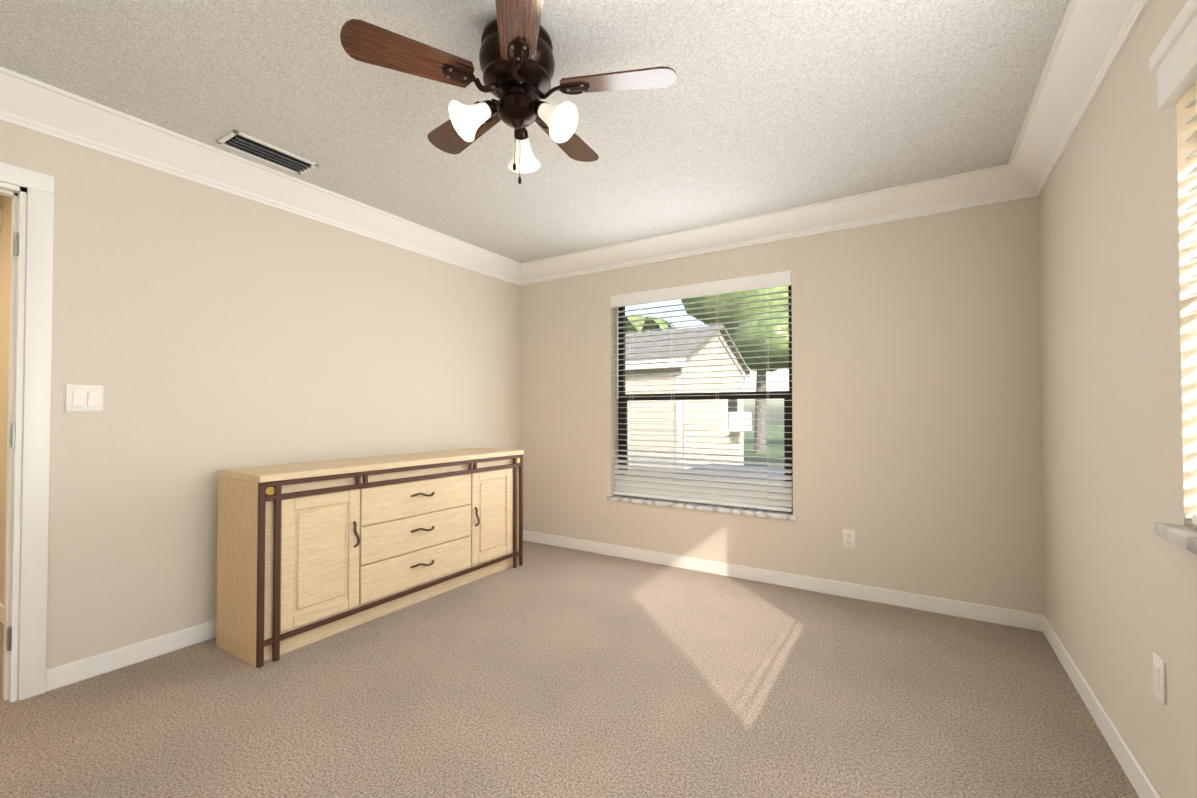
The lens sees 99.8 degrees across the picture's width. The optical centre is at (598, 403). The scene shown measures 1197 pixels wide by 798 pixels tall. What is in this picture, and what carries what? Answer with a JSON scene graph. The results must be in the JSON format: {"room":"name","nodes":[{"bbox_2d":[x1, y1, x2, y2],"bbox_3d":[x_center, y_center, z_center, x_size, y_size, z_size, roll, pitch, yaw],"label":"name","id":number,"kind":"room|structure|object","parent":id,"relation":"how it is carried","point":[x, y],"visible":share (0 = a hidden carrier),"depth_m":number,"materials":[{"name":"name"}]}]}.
{"room":"bedroom","nodes":[
{"label":"bedroom","id":0,"kind":"room"},
{"bbox_2d":[0,195,11,604],"bbox_3d":[-3.039,-0.029,2.717,1.730,2.440,0.120,-1,-1,32],"label":"wall","id":1,"kind":"structure","parent":0,"point":[5,241],"depth_m":2.84,"materials":[{"name":"paint"}]},
{"bbox_2d":[0,207,2,231],"bbox_3d":[-3.517,-1.076,2.940,0.152,0.152,0.040,-1,-1,32],"label":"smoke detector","id":2,"kind":"object","parent":1,"relation":"attached to","point":[1,217],"visible":1,"depth_m":2.92,"materials":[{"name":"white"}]},
{"bbox_2d":[0,602,3,624],"bbox_3d":[-3.391,1.149,2.842,0.920,0.088,0.013,-1,-1,32],"label":"baseboard","id":3,"kind":"structure","parent":1,"relation":"attached to","point":[1,605],"depth_m":2.74,"materials":[{"name":"white"}]},
{"bbox_2d":[0,120,519,699],"bbox_3d":[-2.202,-0.036,2.311,0.120,2.440,5.400,-1,-1,32],"label":"wall","id":4,"kind":"structure","parent":0,"point":[202,334],"depth_m":2.53,"materials":[{"name":"paint"}]},
{"bbox_2d":[0,162,54,702],"bbox_3d":[-2.573,0.112,1.715,0.153,2.125,0.950,-1,-1,32],"label":"door frame","id":5,"kind":"structure","parent":4,"relation":"attached to","point":[36,446],"depth_m":2.03,"materials":[{"name":"white wood"}]},
{"bbox_2d":[66,384,103,411],"bbox_3d":[-2.211,-0.023,2.172,0.012,0.116,0.116,-1,-1,32],"label":"switch plate","id":6,"kind":"object","parent":4,"relation":"attached to","point":[84,398],"visible":1,"depth_m":2.17,"materials":[{"name":"white plastic"}]},
{"bbox_2d":[46,620,215,691],"bbox_3d":[-1.496,1.156,3.291,0.013,0.088,2.895,-1,-1,32],"label":"baseboard","id":7,"kind":"structure","parent":4,"relation":"attached to","point":[112,660],"depth_m":2.27,"materials":[{"name":"white wood"}]},
{"bbox_2d":[0,66,527,285],"bbox_3d":[-1.824,-1.176,2.682,0.145,0.148,4.400,-1,-1,32],"label":"crown molding","id":8,"kind":"structure","parent":4,"relation":"attached to","point":[26,102],"depth_m":2.51,"materials":[{"name":"white wood"}]},
{"bbox_2d":[0,0,1068,262],"bbox_3d":[-1.323,-1.313,1.898,5.770,0.100,5.600,-1,-1,32],"label":"ceiling","id":9,"kind":"structure","parent":0,"point":[760,106],"depth_m":2.07,"materials":[{"name":"white paint"}]},
{"bbox_2d":[216,130,318,174],"bbox_3d":[-1.644,-1.240,2.524,0.190,0.025,0.390,-1,-1,32],"label":"ceiling vent","id":10,"kind":"object","parent":9,"relation":"in","point":[236,140],"visible":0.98,"depth_m":2.50,"materials":[{"name":"white"}]},
{"bbox_2d":[340,0,676,183],"bbox_3d":[-0.274,-0.997,1.741,1.021,0.536,1.008,-1,-1,32],"label":"ceiling fan","id":11,"kind":"object","parent":9,"relation":"hanging from","point":[517,62],"visible":1,"depth_m":1.63,"materials":[{"name":"brown wood"}]},
{"bbox_2d":[0,540,1138,797],"bbox_3d":[-1.323,1.227,1.857,5.770,0.100,5.600,-1,-1,32],"label":"floor","id":12,"kind":"structure","parent":0,"point":[544,670],"depth_m":1.96,"materials":[{"name":"carpet"}]},
{"bbox_2d":[216,464,367,667],"bbox_3d":[-1.563,0.775,2.582,0.430,0.828,0.500,-1,-1,32],"label":"base cabinet","id":13,"kind":"object","parent":12,"relation":"on","point":[309,552],"depth_m":2.43,"materials":[{"name":"beige wood"}]},
{"bbox_2d":[340,452,483,620],"bbox_3d":[-1.216,0.784,3.131,0.425,0.828,0.928,-1,-1,32],"label":"drawers","id":14,"kind":"object","parent":12,"relation":"on","point":[426,513],"depth_m":3.03,"materials":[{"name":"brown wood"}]},
{"bbox_2d":[444,448,523,576],"bbox_3d":[-0.872,0.793,3.683,0.430,0.828,0.500,-1,-1,32],"label":"base cabinet","id":15,"kind":"object","parent":12,"relation":"on","point":[503,471],"depth_m":3.63,"materials":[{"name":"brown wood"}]},
{"bbox_2d":[519,196,1044,614],"bbox_3d":[0.895,-0.014,3.674,3.920,2.440,0.200,-1,-1,32],"label":"wall","id":16,"kind":"structure","parent":0,"point":[917,442],"depth_m":3.07,"materials":[{"name":"paint"}]},
{"bbox_2d":[607,495,796,520],"bbox_3d":[0.714,0.752,3.721,1.440,0.030,0.152,-1,-1,32],"label":"window sill","id":17,"kind":"structure","parent":16,"relation":"attached to","point":[720,508],"depth_m":3.61,"materials":[{"name":"stone"}]},
{"bbox_2d":[618,285,792,511],"bbox_3d":[0.760,-0.046,3.807,1.390,1.630,0.050,-1,-1,32],"label":"window","id":18,"kind":"structure","parent":16,"relation":"in","point":[727,395],"depth_m":3.77,"materials":[{"name":"glass"}]},
{"bbox_2d":[611,270,792,511],"bbox_3d":[0.704,-0.076,3.718,1.386,1.597,0.081,-1,-1,32],"label":"window blind","id":19,"kind":"object","parent":18,"relation":"attached to","point":[755,496],"visible":0.9,"depth_m":3.66,"materials":[{"name":"white plastic"}]},
{"bbox_2d":[520,165,1003,283],"bbox_3d":[0.770,-1.161,3.567,3.300,0.148,0.145,-1,-1,32],"label":"crown molding","id":20,"kind":"structure","parent":16,"relation":"attached to","point":[981,187],"depth_m":3.27,"materials":[{"name":"white wood"}]},
{"bbox_2d":[523,530,1039,630],"bbox_3d":[0.797,1.161,3.592,3.580,0.088,0.013,-1,-1,32],"label":"baseboard","id":21,"kind":"structure","parent":16,"relation":"attached to","point":[1009,617],"depth_m":3.22,"materials":[{"name":"white wood"}]},
{"bbox_2d":[843,529,854,548],"bbox_3d":[1.551,0.838,3.125,0.070,0.115,0.010,-1,-1,32],"label":"electrical outlet","id":22,"kind":"object","parent":16,"relation":"attached to","point":[848,538],"visible":1,"depth_m":3.12,"materials":[{"name":"white plastic"}]},
{"bbox_2d":[1039,0,1196,797],"bbox_3d":[1.218,-0.062,0.687,0.200,2.440,4.520,-1,-1,32],"label":"wall","id":23,"kind":"structure","parent":0,"point":[1118,320],"depth_m":1.58,"materials":[{"name":"paint"}]},
{"bbox_2d":[1000,0,1150,201],"bbox_3d":[1.103,-1.206,0.848,0.145,0.148,4.400,-1,-1,32],"label":"crown molding","id":24,"kind":"structure","parent":23,"relation":"attached to","point":[1090,40],"depth_m":1.87,"materials":[{"name":"white wood"}]},
{"bbox_2d":[1040,614,1161,797],"bbox_3d":[1.160,1.115,0.775,0.013,0.088,4.400,-1,-1,32],"label":"baseboard","id":25,"kind":"structure","parent":23,"relation":"attached to","point":[1140,781],"depth_m":1.78,"materials":[{"name":"white wood"}]},
{"bbox_2d":[1153,652,1165,704],"bbox_3d":[1.543,0.754,1.390,0.009,0.115,0.070,-1,-1,32],"label":"electrical outlet plate","id":26,"kind":"object","parent":23,"relation":"attached to","point":[1159,676],"visible":1,"depth_m":1.38,"materials":[{"name":"white plastic"}]},
{"bbox_2d":[1149,0,1196,525],"bbox_3d":[1.142,-0.312,0.732,0.112,1.202,1.290,-1,-1,32],"label":"window blind","id":27,"kind":"object","parent":23,"relation":"attached to","point":[1173,60],"visible":1,"depth_m":1.22,"materials":[{"name":"white plastic"}]},
{"bbox_2d":[1154,522,1196,554],"bbox_3d":[1.166,0.312,0.707,0.175,0.032,1.310,-1,-1,32],"label":"window sill","id":28,"kind":"structure","parent":23,"relation":"attached to","point":[1184,537],"depth_m":1.21,"materials":[{"name":"stone"}]},
{"label":"outside","id":29,"kind":"structure","parent":0,"visible":0},
{"bbox_2d":[744,424,784,467],"bbox_3d":[6.494,1.605,6.629,90.000,0.100,100.000,-1,-1,32],"label":"lawn","id":30,"kind":"structure","parent":29,"point":[780,428],"depth_m":20.55,"materials":[{"name":"green plant"}]},
{"bbox_2d":[625,316,677,333],"bbox_3d":[1.108,-0.579,17.686,4.561,4.639,4.553,-1,-1,32],"label":"palm","id":31,"kind":"object","parent":30,"relation":"on","point":[644,322],"depth_m":16.77,"materials":[{"name":"green plant"}]},
{"bbox_2d":[625,325,751,483],"bbox_3d":[0.501,0.150,9.313,4.060,2.895,3.260,-1,-1,32],"label":"neighboring house","id":32,"kind":"structure","parent":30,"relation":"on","point":[734,410],"depth_m":7.61,"materials":[{"name":"beige paint"}]},
{"bbox_2d":[669,463,784,492],"bbox_3d":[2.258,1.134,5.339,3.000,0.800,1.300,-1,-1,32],"label":"driveway","id":33,"kind":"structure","parent":30,"relation":"on","point":[745,471],"depth_m":5.48,"materials":[{"name":"grey concrete"}]},
{"bbox_2d":[681,286,787,453],"bbox_3d":[6.076,-2.703,17.995,5.505,8.894,7.202,-1,-1,32],"label":"tree","id":34,"kind":"object","parent":30,"relation":"on","point":[759,415],"depth_m":16.04,"materials":[{"name":"green plant"}]},
{"bbox_2d":[732,307,788,371],"bbox_3d":[4.820,-0.387,11.714,3.804,4.068,3.318,-1,-1,32],"label":"tree","id":35,"kind":"object","parent":30,"relation":"on","point":[771,346],"depth_m":11.93,"materials":[{"name":"green plant"}]}
]}

